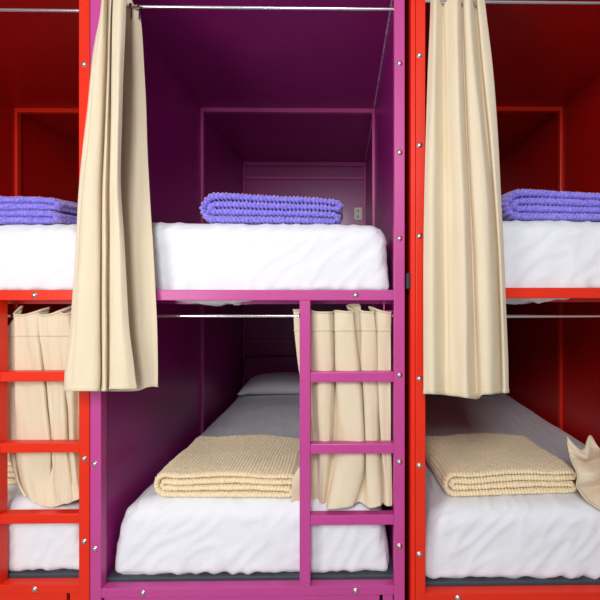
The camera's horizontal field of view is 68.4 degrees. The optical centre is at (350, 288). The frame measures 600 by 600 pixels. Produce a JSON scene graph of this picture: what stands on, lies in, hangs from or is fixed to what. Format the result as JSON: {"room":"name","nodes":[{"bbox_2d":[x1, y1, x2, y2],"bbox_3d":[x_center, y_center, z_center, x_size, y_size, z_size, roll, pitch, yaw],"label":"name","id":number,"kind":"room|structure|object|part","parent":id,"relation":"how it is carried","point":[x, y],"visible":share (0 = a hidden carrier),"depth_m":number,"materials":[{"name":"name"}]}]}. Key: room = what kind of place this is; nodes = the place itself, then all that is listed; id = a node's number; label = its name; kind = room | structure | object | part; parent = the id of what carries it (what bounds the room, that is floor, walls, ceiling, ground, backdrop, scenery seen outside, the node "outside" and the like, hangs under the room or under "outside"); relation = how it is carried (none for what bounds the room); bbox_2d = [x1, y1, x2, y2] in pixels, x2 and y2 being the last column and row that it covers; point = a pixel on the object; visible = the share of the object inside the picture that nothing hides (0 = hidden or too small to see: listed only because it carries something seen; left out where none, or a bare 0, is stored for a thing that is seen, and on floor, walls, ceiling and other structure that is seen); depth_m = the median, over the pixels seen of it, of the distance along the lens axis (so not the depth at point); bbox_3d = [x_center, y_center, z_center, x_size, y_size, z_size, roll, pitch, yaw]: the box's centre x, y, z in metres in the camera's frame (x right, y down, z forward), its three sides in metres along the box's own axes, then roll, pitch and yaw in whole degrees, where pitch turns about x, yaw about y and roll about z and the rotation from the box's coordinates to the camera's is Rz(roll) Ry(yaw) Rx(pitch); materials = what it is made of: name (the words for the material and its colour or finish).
{"room":"dormitory","nodes":[
{"label":"dormitory","id":0,"kind":"room"},
{"bbox_3d":[0.000,1.300,0.873,6.400,0.100,5.600,0,0,0],"label":"floor","id":1,"kind":"structure","parent":0,"visible":0},
{"bbox_2d":[0,0,89,599],"bbox_3d":[-1.347,-0.100,2.402,0.991,2.700,2.040,0,0,-1],"label":"bunk bed","id":2,"kind":"object","parent":1,"relation":"on","point":[45,44],"visible":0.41,"depth_m":1.65,"materials":[{"name":"red paint"}]},
{"bbox_3d":[-1.352,1.104,1.406,0.874,0.252,0.016,0,0,-1],"label":"locker door","id":3,"kind":"part","parent":2,"relation":"part of","materials":[{"name":"red paint"}]},
{"bbox_3d":[-1.331,0.019,1.405,0.923,0.033,0.034,0,0,-1],"label":"rail","id":4,"kind":"part","parent":2,"relation":"part of","materials":[{"name":"red metal"}]},
{"bbox_2d":[0,224,76,289],"bbox_3d":[-1.349,-0.084,2.380,0.926,0.291,1.899,0,0,-1],"label":"mattress","id":5,"kind":"object","parent":2,"relation":"on","point":[38,256],"visible":0.24,"depth_m":1.44,"materials":[{"name":"white fabric"}]},
{"bbox_2d":[0,196,77,225],"bbox_3d":[-1.200,-0.278,1.648,0.498,0.110,0.326,0,0,8],"label":"folded blanket","id":6,"kind":"object","parent":5,"relation":"on","point":[18,210],"visible":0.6,"depth_m":1.49,"materials":[{"name":"purple fabric"}]},
{"bbox_3d":[-1.828,-0.120,2.398,0.027,2.640,1.966,0,0,-1],"label":"panel","id":7,"kind":"part","parent":2,"relation":"part of","materials":[{"name":"red metal"}]},
{"bbox_3d":[-1.347,-0.987,2.405,0.935,0.020,1.966,0,0,-1],"label":"roof panel","id":8,"kind":"part","parent":2,"relation":"part of","materials":[{"name":"red metal"}]},
{"bbox_3d":[-1.331,0.958,1.405,0.923,0.029,0.034,0,0,-1],"label":"rail","id":9,"kind":"part","parent":2,"relation":"part of","materials":[{"name":"red metal"}]},
{"bbox_3d":[-1.331,-0.899,1.405,0.922,0.010,0.010,0,0,-1],"label":"curtain rod","id":10,"kind":"part","parent":2,"relation":"part of","materials":[{"name":"silver metal"}]},
{"bbox_2d":[8,305,78,507],"bbox_3d":[-1.013,0.384,1.451,0.300,0.661,0.069,0,0,0],"label":"curtain","id":11,"kind":"object","parent":2,"relation":"hanging from","point":[37,340],"visible":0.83,"depth_m":1.44,"materials":[{"name":"beige fabric"}]},
{"bbox_2d":[8,484,78,570],"bbox_3d":[-1.347,0.823,2.378,0.924,0.257,1.900,0,0,-1],"label":"mattress","id":12,"kind":"object","parent":2,"relation":"on","point":[54,546],"visible":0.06,"depth_m":1.44,"materials":[{"name":"white fabric"}]},
{"bbox_2d":[8,453,16,484],"bbox_3d":[-1.346,0.652,1.724,0.518,0.094,0.400,0,0,-8],"label":"folded blanket","id":13,"kind":"object","parent":12,"relation":"on","point":[11,478],"visible":0.03,"depth_m":1.56,"materials":[{"name":"beige fabric"}]},
{"bbox_3d":[-0.888,1.104,1.413,0.033,0.252,0.016,0,0,-1],"label":"locker door","id":14,"kind":"part","parent":2,"relation":"part of","materials":[{"name":"red paint"}]},
{"bbox_3d":[-0.853,-0.100,1.413,0.034,2.700,0.034,0,0,-1],"label":"post","id":15,"kind":"part","parent":2,"relation":"part of","materials":[{"name":"red metal"}]},
{"bbox_2d":[90,0,404,599],"bbox_3d":[-0.341,-0.100,2.395,0.991,2.700,2.040,0,0,-1],"label":"bunk bed","id":16,"kind":"object","parent":1,"relation":"on","point":[304,98],"visible":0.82,"depth_m":1.78,"materials":[{"name":"purple paint"}]},
{"bbox_3d":[-0.803,-0.100,1.390,0.034,2.700,0.034,0,0,-1],"label":"post","id":17,"kind":"part","parent":16,"relation":"part of","materials":[{"name":"metal"}]},
{"bbox_2d":[63,0,157,390],"bbox_3d":[-0.737,-0.332,1.347,0.283,1.298,0.169,0,0,0],"label":"curtain","id":18,"kind":"object","parent":16,"relation":"hanging from","point":[113,340],"visible":1,"depth_m":1.29,"materials":[{"name":"beige fabric"}]},
{"bbox_3d":[-0.822,-0.120,2.390,0.027,2.640,1.966,0,0,-1],"label":"panel","id":19,"kind":"part","parent":16,"relation":"part of","materials":[{"name":"metal"}]},
{"bbox_3d":[-0.345,1.104,1.399,0.874,0.252,0.016,0,0,-1],"label":"locker door","id":20,"kind":"part","parent":16,"relation":"part of","materials":[{"name":"purple paint"}]},
{"bbox_3d":[-0.325,0.958,1.398,0.923,0.029,0.034,0,0,-1],"label":"rail","id":21,"kind":"part","parent":16,"relation":"part of","materials":[{"name":"metal"}]},
{"bbox_2d":[115,394,388,574],"bbox_3d":[-0.340,0.823,2.370,0.924,0.257,1.900,0,0,-1],"label":"mattress","id":22,"kind":"object","parent":16,"relation":"on","point":[159,534],"visible":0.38,"depth_m":1.43,"materials":[{"name":"white fabric"}]},
{"bbox_2d":[154,434,299,497],"bbox_3d":[-0.419,0.652,1.643,0.496,0.094,0.400,0,0,1],"label":"folded blanket","id":23,"kind":"object","parent":22,"relation":"on","point":[256,466],"visible":0.98,"depth_m":1.49,"materials":[{"name":"beige fabric"}]},
{"bbox_2d":[237,372,299,394],"bbox_3d":[-0.416,0.644,3.039,0.660,0.109,0.420,0,0,-3],"label":"pillow","id":24,"kind":"object","parent":22,"relation":"on","point":[278,382],"visible":0.56,"depth_m":2.87,"materials":[{"name":"white fabric"}]},
{"bbox_3d":[-0.325,-0.899,1.398,0.922,0.010,0.010,0,0,-1],"label":"curtain rod","id":25,"kind":"part","parent":16,"relation":"part of","materials":[{"name":"silver metal"}]},
{"bbox_3d":[-0.341,-0.987,2.398,0.935,0.020,1.966,0,0,-1],"label":"roof panel","id":26,"kind":"part","parent":16,"relation":"part of","materials":[{"name":"metal"}]},
{"bbox_2d":[152,222,388,305],"bbox_3d":[-0.340,-0.085,2.371,0.930,0.288,1.902,0,0,-1],"label":"mattress","id":27,"kind":"object","parent":16,"relation":"on","point":[187,256],"visible":0.66,"depth_m":1.43,"materials":[{"name":"white fabric"}]},
{"bbox_2d":[199,192,343,224],"bbox_3d":[-0.275,-0.278,1.633,0.498,0.110,0.326,0,0,-1],"label":"folded blanket","id":28,"kind":"object","parent":27,"relation":"on","point":[223,208],"visible":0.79,"depth_m":1.49,"materials":[{"name":"purple fabric"}]},
{"bbox_3d":[-0.356,0.395,3.372,0.909,0.020,0.018,0,0,-1],"label":"rail","id":29,"kind":"part","parent":16,"relation":"part of","materials":[{"name":"purple metal"}]},
{"bbox_3d":[-0.355,0.603,3.325,0.901,0.175,0.040,0,0,-1],"label":"headboard","id":30,"kind":"part","parent":16,"relation":"part of","materials":[{"name":"metal"}]},
{"bbox_3d":[-0.325,0.019,1.398,0.923,0.033,0.034,0,0,-1],"label":"rail","id":31,"kind":"part","parent":16,"relation":"part of","materials":[{"name":"metal"}]},
{"bbox_3d":[-0.326,0.090,1.461,0.934,0.010,0.010,0,0,-1],"label":"curtain rod","id":32,"kind":"part","parent":16,"relation":"part of","materials":[{"name":"silver metal"}]},
{"bbox_3d":[-0.395,-0.547,3.377,0.012,0.595,0.006,0,0,-1],"label":"rail","id":33,"kind":"part","parent":16,"relation":"part of","materials":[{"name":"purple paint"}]},
{"bbox_3d":[-0.356,-0.856,3.372,0.909,0.021,0.018,0,0,-1],"label":"rail","id":34,"kind":"part","parent":16,"relation":"part of","materials":[{"name":"purple metal"}]},
{"bbox_3d":[-0.356,-0.120,3.388,0.923,2.640,0.015,0,0,-1],"label":"panel","id":35,"kind":"part","parent":16,"relation":"part of","materials":[{"name":"metal"}]},
{"bbox_2d":[291,304,391,508],"bbox_3d":[-0.033,0.382,1.436,0.334,0.667,0.082,0,0,0],"label":"curtain","id":36,"kind":"object","parent":16,"relation":"hanging from","point":[354,339],"visible":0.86,"depth_m":1.42,"materials":[{"name":"beige fabric"}]},
{"bbox_2d":[354,207,361,220],"bbox_3d":[0.055,-0.580,3.381,0.063,0.100,0.012,0,0,-1],"label":"power outlet","id":37,"kind":"object","parent":16,"relation":"attached to","point":[357,210],"depth_m":3.38,"materials":[{"name":"beige plastic"}]},
{"bbox_3d":[0.140,-0.120,2.405,0.027,2.640,1.966,0,0,-1],"label":"panel","id":38,"kind":"part","parent":16,"relation":"part of","materials":[{"name":"metal"}]},
{"bbox_3d":[0.118,1.104,1.406,0.033,0.252,0.016,0,0,-1],"label":"locker door","id":39,"kind":"part","parent":16,"relation":"part of","materials":[{"name":"paint"}]},
{"bbox_3d":[0.154,-0.100,1.405,0.034,2.700,0.034,0,0,-1],"label":"post","id":40,"kind":"part","parent":16,"relation":"part of","materials":[{"name":"metal"}]},
{"bbox_2d":[405,0,599,599],"bbox_3d":[0.660,-0.100,2.373,1.003,2.700,2.040,0,0,-1],"label":"bunk bed","id":41,"kind":"object","parent":1,"relation":"on","point":[545,53],"visible":0.44,"depth_m":1.87,"materials":[{"name":"red paint"}]},
{"bbox_3d":[0.185,-0.120,2.368,0.027,2.640,1.966,0,0,-1],"label":"panel","id":42,"kind":"part","parent":41,"relation":"part of","materials":[{"name":"red metal"}]},
{"bbox_3d":[0.215,-0.100,1.369,0.030,2.700,0.034,0,0,-1],"label":"post","id":43,"kind":"part","parent":41,"relation":"part of","materials":[{"name":"red metal"}]},
{"bbox_2d":[423,0,508,398],"bbox_3d":[0.340,-0.323,1.336,0.253,1.310,0.152,0,0,0],"label":"curtain","id":44,"kind":"object","parent":41,"relation":"hanging from","point":[465,343],"visible":1,"depth_m":1.30,"materials":[{"name":"beige fabric"}]},
{"bbox_2d":[425,393,599,578],"bbox_3d":[0.670,0.824,2.347,0.931,0.258,1.906,0,0,-1],"label":"mattress","id":45,"kind":"object","parent":41,"relation":"on","point":[550,535],"visible":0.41,"depth_m":1.41,"materials":[{"name":"white fabric"}]},
{"bbox_2d":[425,433,576,496],"bbox_3d":[0.532,0.652,1.661,0.488,0.094,0.400,0,0,-4],"label":"folded blanket","id":46,"kind":"object","parent":45,"relation":"on","point":[470,464],"visible":1,"depth_m":1.52,"materials":[{"name":"beige fabric"}]},
{"bbox_3d":[0.666,-0.987,2.376,0.935,0.020,1.966,0,0,-1],"label":"roof panel","id":47,"kind":"part","parent":41,"relation":"part of","materials":[{"name":"red metal"}]},
{"bbox_3d":[0.687,0.958,1.376,0.913,0.029,0.034,0,0,-1],"label":"rail","id":48,"kind":"part","parent":41,"relation":"part of","materials":[{"name":"red metal"}]},
{"bbox_3d":[0.687,-0.901,1.376,0.912,0.010,0.010,0,0,-1],"label":"curtain rod","id":49,"kind":"part","parent":41,"relation":"part of","materials":[{"name":"silver metal"}]},
{"bbox_3d":[1.147,-0.120,2.383,0.027,2.640,1.966,0,0,-1],"label":"panel","id":50,"kind":"part","parent":41,"relation":"part of","materials":[{"name":"red metal"}]},
{"bbox_2d":[502,220,599,304],"bbox_3d":[0.668,-0.091,2.350,0.926,0.291,1.899,0,0,-1],"label":"mattress","id":51,"kind":"object","parent":41,"relation":"on","point":[547,253],"visible":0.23,"depth_m":1.41,"materials":[{"name":"white fabric"}]},
{"bbox_2d":[501,189,599,221],"bbox_3d":[0.755,-0.285,1.613,0.498,0.110,0.326,0,0,-1],"label":"folded blanket","id":52,"kind":"object","parent":51,"relation":"on","point":[519,204],"visible":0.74,"depth_m":1.47,"materials":[{"name":"purple fabric"}]},
{"bbox_3d":[0.687,0.013,1.376,0.913,0.033,0.034,0,0,-1],"label":"rail","id":53,"kind":"part","parent":41,"relation":"part of","materials":[{"name":"red metal"}]},
{"bbox_3d":[0.681,0.090,1.439,0.934,0.010,0.010,0,0,-1],"label":"curtain rod","id":54,"kind":"part","parent":41,"relation":"part of","materials":[{"name":"silver metal"}]},
{"bbox_2d":[567,435,599,509],"bbox_3d":[0.970,0.380,1.462,0.488,0.667,0.146,0,0,0],"label":"curtain","id":55,"kind":"object","parent":41,"relation":"hanging from","point":[586,462],"visible":1,"depth_m":1.45,"materials":[{"name":"beige fabric"}]}
]}

